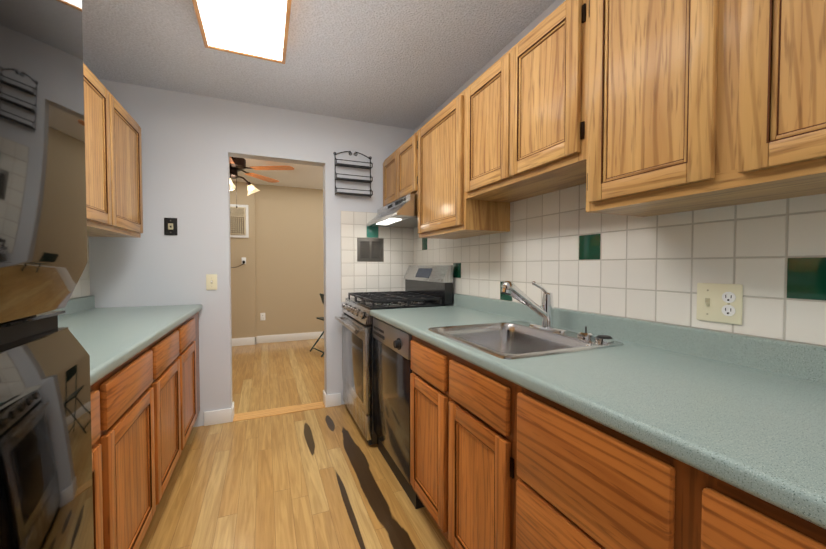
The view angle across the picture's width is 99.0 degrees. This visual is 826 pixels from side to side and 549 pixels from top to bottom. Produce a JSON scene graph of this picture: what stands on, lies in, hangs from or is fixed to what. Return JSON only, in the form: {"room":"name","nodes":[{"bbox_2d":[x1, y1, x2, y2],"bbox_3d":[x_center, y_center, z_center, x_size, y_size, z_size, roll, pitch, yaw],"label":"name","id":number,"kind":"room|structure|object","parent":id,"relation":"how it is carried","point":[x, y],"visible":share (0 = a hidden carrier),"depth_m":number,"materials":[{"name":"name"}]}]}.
{"room":"kitchen","nodes":[
{"label":"kitchen","id":0,"kind":"room"},
{"bbox_2d":[89,79,413,426],"bbox_3d":[-1.104,-0.096,2.866,2.360,2.440,0.120,-1,2,-23],"label":"wall","id":1,"kind":"structure","parent":0,"point":[192,144],"depth_m":2.63,"materials":[{"name":"white paint"}]},
{"bbox_2d":[164,218,177,234],"bbox_3d":[-1.732,-0.343,2.523,0.080,0.124,0.009,-1,2,-23],"label":"switch plate","id":2,"kind":"object","parent":1,"relation":"attached to","point":[170,226],"visible":1,"depth_m":2.52,"materials":[{"name":"black plastic"}]},
{"bbox_2d":[206,274,216,289],"bbox_3d":[-1.499,0.056,2.627,0.072,0.116,0.016,-1,2,-23],"label":"switch plate","id":3,"kind":"object","parent":1,"relation":"attached to","point":[211,281],"visible":1,"depth_m":2.63,"materials":[{"name":"beige plastic"}]},
{"bbox_2d":[204,390,340,425],"bbox_3d":[-1.113,1.071,2.890,1.020,0.105,0.148,-1,2,-23],"label":"baseboard","id":4,"kind":"structure","parent":1,"relation":"attached to","point":[214,417],"depth_m":2.68,"materials":[{"name":"white wood"}]},
{"bbox_2d":[333,151,372,197],"bbox_3d":[-0.499,-0.859,2.989,0.332,0.389,0.078,-1,2,-23],"label":"shelf","id":5,"kind":"object","parent":1,"relation":"attached to","point":[353,180],"visible":0.98,"depth_m":2.99,"materials":[{"name":"grey metal"}]},
{"bbox_2d":[341,211,412,301],"bbox_3d":[-0.306,-0.155,3.130,0.666,0.777,0.010,-1,2,-23],"label":"wall tile","id":6,"kind":"structure","parent":1,"relation":"attached to","point":[388,273],"depth_m":3.10,"materials":[{"name":"white tile"}]},
{"bbox_2d":[357,238,383,261],"bbox_3d":[-0.370,-0.216,3.091,0.240,0.205,0.012,-1,2,-23],"label":"air vent grille","id":7,"kind":"object","parent":6,"relation":"attached to","point":[370,249],"visible":1,"depth_m":3.09,"materials":[{"name":"silver metal"}]},
{"bbox_2d":[230,181,323,338],"bbox_3d":[-2.046,-0.162,5.571,6.600,2.440,0.160,-1,2,-23],"label":"wall","id":8,"kind":"structure","parent":0,"point":[277,278],"depth_m":5.45,"materials":[{"name":"beige paint"}]},
{"bbox_2d":[230,204,248,237],"bbox_3d":[-2.762,-0.789,5.144,0.660,0.485,0.042,-1,2,-23],"label":"air conditioner unit","id":9,"kind":"object","parent":8,"relation":"attached to","point":[239,224],"visible":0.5,"depth_m":5.21,"materials":[{"name":"white"}]},
{"bbox_2d":[260,313,264,320],"bbox_3d":[-2.318,0.651,5.451,0.072,0.116,0.006,-1,2,-23],"label":"outlet","id":10,"kind":"object","parent":8,"relation":"attached to","point":[262,316],"depth_m":5.45,"materials":[{"name":"white plastic"}]},
{"bbox_2d":[232,331,323,345],"bbox_3d":[-2.024,1.001,5.547,6.400,0.115,0.075,-1,2,-23],"label":"baseboard","id":11,"kind":"structure","parent":8,"relation":"attached to","point":[271,339],"depth_m":5.52,"materials":[{"name":"white wood"}]},
{"bbox_2d":[139,338,451,548],"bbox_3d":[-0.613,1.170,2.192,6.600,0.060,7.560,-1,2,-23],"label":"floor","id":12,"kind":"structure","parent":0,"point":[323,478],"depth_m":1.95,"materials":[{"name":"brown wood"}]},
{"bbox_2d":[0,0,93,548],"bbox_3d":[-0.840,0.313,0.223,0.770,1.750,0.765,-1,2,-23],"label":"refrigerator","id":13,"kind":"object","parent":12,"relation":"on","point":[46,492],"visible":1,"depth_m":0.55,"materials":[{"name":"black"}]},
{"bbox_2d":[90,368,121,548],"bbox_3d":[-1.133,0.741,0.758,0.652,0.868,0.389,-1,2,-23],"label":"base cabinet","id":14,"kind":"object","parent":12,"relation":"on","point":[107,526],"depth_m":1.05,"materials":[{"name":"brown wood"}]},
{"bbox_2d":[117,337,165,548],"bbox_3d":[-1.294,0.732,1.141,0.652,0.868,0.581,-1,2,-23],"label":"base cabinet","id":15,"kind":"object","parent":12,"relation":"on","point":[145,406],"depth_m":1.33,"materials":[{"name":"brown wood"}]},
{"bbox_2d":[162,320,185,486],"bbox_3d":[-1.487,0.721,1.602,0.652,0.868,0.561,-1,2,-23],"label":"base cabinet","id":16,"kind":"object","parent":12,"relation":"on","point":[173,342],"depth_m":1.82,"materials":[{"name":"brown wood"}]},
{"bbox_2d":[186,312,199,441],"bbox_3d":[-1.670,0.710,2.037,0.652,0.868,0.525,-1,2,-23],"label":"base cabinet","id":17,"kind":"object","parent":12,"relation":"on","point":[192,378],"depth_m":2.27,"materials":[{"name":"brown wood"}]},
{"bbox_2d":[198,312,199,375],"bbox_3d":[-1.803,0.702,2.353,0.652,0.868,0.307,-1,2,-23],"label":"base cabinet","id":18,"kind":"object","parent":12,"relation":"on","point":[198,312],"depth_m":2.59,"materials":[{"name":"brown wood"}]},
{"bbox_2d":[52,296,201,385],"bbox_3d":[-1.455,0.224,1.528,0.649,0.125,2.081,-1,2,-23],"label":"countertop","id":19,"kind":"structure","parent":18,"relation":"on","point":[110,339],"depth_m":1.65,"materials":[{"name":"green laminate"}]},
{"bbox_2d":[233,401,325,421],"bbox_3d":[-1.086,1.121,2.903,0.716,0.004,0.140,-1,2,-23],"label":"threshold","id":20,"kind":"object","parent":12,"relation":"on","point":[274,411],"visible":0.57,"depth_m":2.88,"materials":[{"name":"brown wood"}]},
{"bbox_2d":[310,293,323,356],"bbox_3d":[-1.113,0.675,4.921,0.538,0.811,0.441,-1,2,-38],"label":"folding chair","id":21,"kind":"object","parent":12,"relation":"on","point":[322,299],"visible":0.17,"depth_m":4.96,"materials":[{"name":"black metal"}]},
{"bbox_2d":[335,265,452,444],"bbox_3d":[-0.187,0.528,2.740,0.708,1.198,0.760,-1,2,-23],"label":"range","id":22,"kind":"object","parent":12,"relation":"on","point":[428,285],"visible":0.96,"depth_m":2.52,"materials":[{"name":"silver metal"}]},
{"bbox_2d":[373,317,424,508],"bbox_3d":[0.122,0.709,2.103,0.624,0.866,0.623,-1,2,-23],"label":"dishwasher","id":23,"kind":"object","parent":12,"relation":"on","point":[392,359],"visible":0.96,"depth_m":1.92,"materials":[{"name":"black metal"}]},
{"bbox_2d":[410,335,433,519],"bbox_3d":[0.360,0.720,1.608,0.642,0.868,0.450,-1,2,-23],"label":"base cabinet","id":24,"kind":"object","parent":12,"relation":"on","point":[422,352],"depth_m":1.55,"materials":[{"name":"brown wood"}]},
{"bbox_2d":[434,346,495,548],"bbox_3d":[0.487,0.728,1.306,0.642,0.868,0.485,-1,2,-23],"label":"base cabinet","id":25,"kind":"object","parent":12,"relation":"on","point":[463,390],"depth_m":1.23,"materials":[{"name":"brown wood"}]},
{"bbox_2d":[494,375,645,548],"bbox_3d":[0.653,0.737,0.912,0.642,0.868,0.510,-1,2,-23],"label":"base cabinet","id":26,"kind":"object","parent":12,"relation":"on","point":[497,462],"depth_m":0.82,"materials":[{"name":"brown wood"}]},
{"bbox_2d":[646,445,825,548],"bbox_3d":[0.831,0.747,0.487,0.642,0.868,0.551,-1,2,-23],"label":"base cabinet","id":27,"kind":"object","parent":12,"relation":"on","point":[687,507],"depth_m":0.55,"materials":[{"name":"brown wood"}]},
{"bbox_2d":[370,294,825,528],"bbox_3d":[0.720,0.243,0.725,0.639,0.125,3.625,-1,2,-23],"label":"countertop","id":28,"kind":"structure","parent":27,"relation":"on","point":[745,413],"depth_m":0.83,"materials":[{"name":"green laminate"}]},
{"bbox_2d":[428,321,623,358],"bbox_3d":[0.413,0.308,1.425,0.535,0.216,0.570,-1,2,-23],"label":"sink","id":29,"kind":"object","parent":28,"relation":"in","point":[513,340],"visible":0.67,"depth_m":1.55,"materials":[{"name":"silver metal"}]},
{"bbox_2d":[501,281,567,332],"bbox_3d":[0.494,0.132,1.514,0.271,0.215,0.210,-1,2,-23],"label":"faucet","id":30,"kind":"object","parent":28,"relation":"on","point":[545,312],"visible":1,"depth_m":1.52,"materials":[{"name":"silver metal"}]},
{"bbox_2d":[82,0,555,189],"bbox_3d":[-0.613,-1.329,2.131,6.600,0.060,7.560,-1,2,-23],"label":"ceiling","id":31,"kind":"structure","parent":0,"point":[410,64],"depth_m":2.09,"materials":[{"name":"white paint"}]},
{"bbox_2d":[192,0,291,63],"bbox_3d":[-0.671,-1.227,1.361,0.395,0.103,1.220,-1,2,-23],"label":"ceiling light fixture","id":32,"kind":"object","parent":31,"relation":"attached to","point":[258,29],"visible":1,"depth_m":1.69,"materials":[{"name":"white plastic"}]},
{"bbox_2d":[229,157,293,212],"bbox_3d":[-1.889,-0.982,3.652,1.225,0.703,1.214,-1,2,-23],"label":"ceiling fan","id":33,"kind":"object","parent":31,"relation":"hanging from","point":[236,165],"visible":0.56,"depth_m":3.67,"materials":[{"name":"brown wood"}]},
{"bbox_2d":[414,0,822,346],"bbox_3d":[0.913,-0.057,1.241,0.100,2.440,4.680,-1,2,-23],"label":"wall","id":34,"kind":"structure","parent":0,"point":[548,11],"depth_m":2.05,"materials":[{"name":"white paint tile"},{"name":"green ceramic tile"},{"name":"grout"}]},
{"bbox_2d":[383,155,390,206],"bbox_3d":[-0.046,-0.624,2.963,0.306,0.750,0.436,-1,2,-23],"label":"upper cabinet","id":35,"kind":"object","parent":34,"relation":"attached to","point":[387,162],"depth_m":2.99,"materials":[{"name":"brown wood"}]},
{"bbox_2d":[391,137,410,202],"bbox_3d":[0.086,-0.616,2.649,0.306,0.750,0.471,-1,2,-23],"label":"upper cabinet","id":36,"kind":"object","parent":34,"relation":"attached to","point":[400,158],"depth_m":2.68,"materials":[{"name":"brown wood"}]},
{"bbox_2d":[367,194,417,227],"bbox_3d":[-0.049,-0.482,2.790,0.444,0.152,0.750,-1,2,-23],"label":"range hood","id":37,"kind":"object","parent":36,"relation":"attached to","point":[402,212],"visible":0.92,"depth_m":2.60,"materials":[{"name":"silver metal"}]},
{"bbox_2d":[411,98,474,238],"bbox_3d":[0.282,-0.605,2.183,0.306,0.750,0.680,-1,2,-23],"label":"upper cabinet","id":38,"kind":"object","parent":34,"relation":"attached to","point":[433,145],"depth_m":2.15,"materials":[{"name":"brown wood"}]},
{"bbox_2d":[455,63,506,235],"bbox_3d":[0.477,-0.594,1.718,0.306,0.750,0.469,-1,2,-23],"label":"upper cabinet","id":39,"kind":"object","parent":34,"relation":"attached to","point":[475,105],"depth_m":1.78,"materials":[{"name":"brown wood"}]},
{"bbox_2d":[495,0,566,231],"bbox_3d":[0.615,-0.586,1.390,0.306,0.750,0.469,-1,2,-23],"label":"upper cabinet","id":40,"kind":"object","parent":34,"relation":"attached to","point":[531,78],"depth_m":1.39,"materials":[{"name":"brown wood"}]},
{"bbox_2d":[413,183,825,346],"bbox_3d":[0.868,-0.192,1.203,0.010,0.722,4.452,-1,2,-23],"label":"wall tile","id":41,"kind":"structure","parent":34,"relation":"attached to","point":[565,249],"depth_m":1.23,"materials":[{"name":"white tile"}]},
{"bbox_2d":[696,283,742,324],"bbox_3d":[0.916,0.086,1.062,0.017,0.117,0.116,-1,2,-23],"label":"outlet","id":42,"kind":"object","parent":41,"relation":"attached to","point":[720,303],"visible":1,"depth_m":1.06,"materials":[{"name":"beige plastic"}]},
{"bbox_2d":[567,0,739,216],"bbox_3d":[0.768,-0.577,1.026,0.306,0.750,0.460,-1,2,-23],"label":"upper cabinet","id":43,"kind":"object","parent":34,"relation":"attached to","point":[642,108],"depth_m":1.01,"materials":[{"name":"brown wood"}]},
{"bbox_2d":[691,0,825,203],"bbox_3d":[0.917,-0.568,0.671,0.306,0.750,0.460,-1,2,-23],"label":"upper cabinet","id":44,"kind":"object","parent":34,"relation":"attached to","point":[760,65],"depth_m":0.75,"materials":[{"name":"brown wood"}]},
{"bbox_3d":[-1.355,-0.034,0.288,0.100,2.440,4.680,-1,2,-23],"label":"wall","id":45,"kind":"structure","parent":0,"visible":0},
{"bbox_2d":[70,236,89,298],"bbox_3d":[-1.582,-0.047,0.968,0.008,0.444,3.010,-1,2,-23],"label":"wall tile","id":46,"kind":"structure","parent":45,"relation":"attached to","point":[82,288],"depth_m":2.29,"materials":[{"name":"white tile"}]},
{"bbox_2d":[83,63,122,234],"bbox_3d":[-1.611,-0.580,1.502,0.362,0.725,0.611,-1,2,-23],"label":"upper cabinet","id":47,"kind":"object","parent":45,"relation":"attached to","point":[113,168],"depth_m":1.72,"materials":[{"name":"brown wood"}]},
{"bbox_2d":[87,103,142,237],"bbox_3d":[-1.797,-0.591,1.946,0.362,0.725,0.576,-1,2,-23],"label":"upper cabinet","id":48,"kind":"object","parent":45,"relation":"attached to","point":[130,144],"depth_m":2.09,"materials":[{"name":"brown wood"}]}
]}

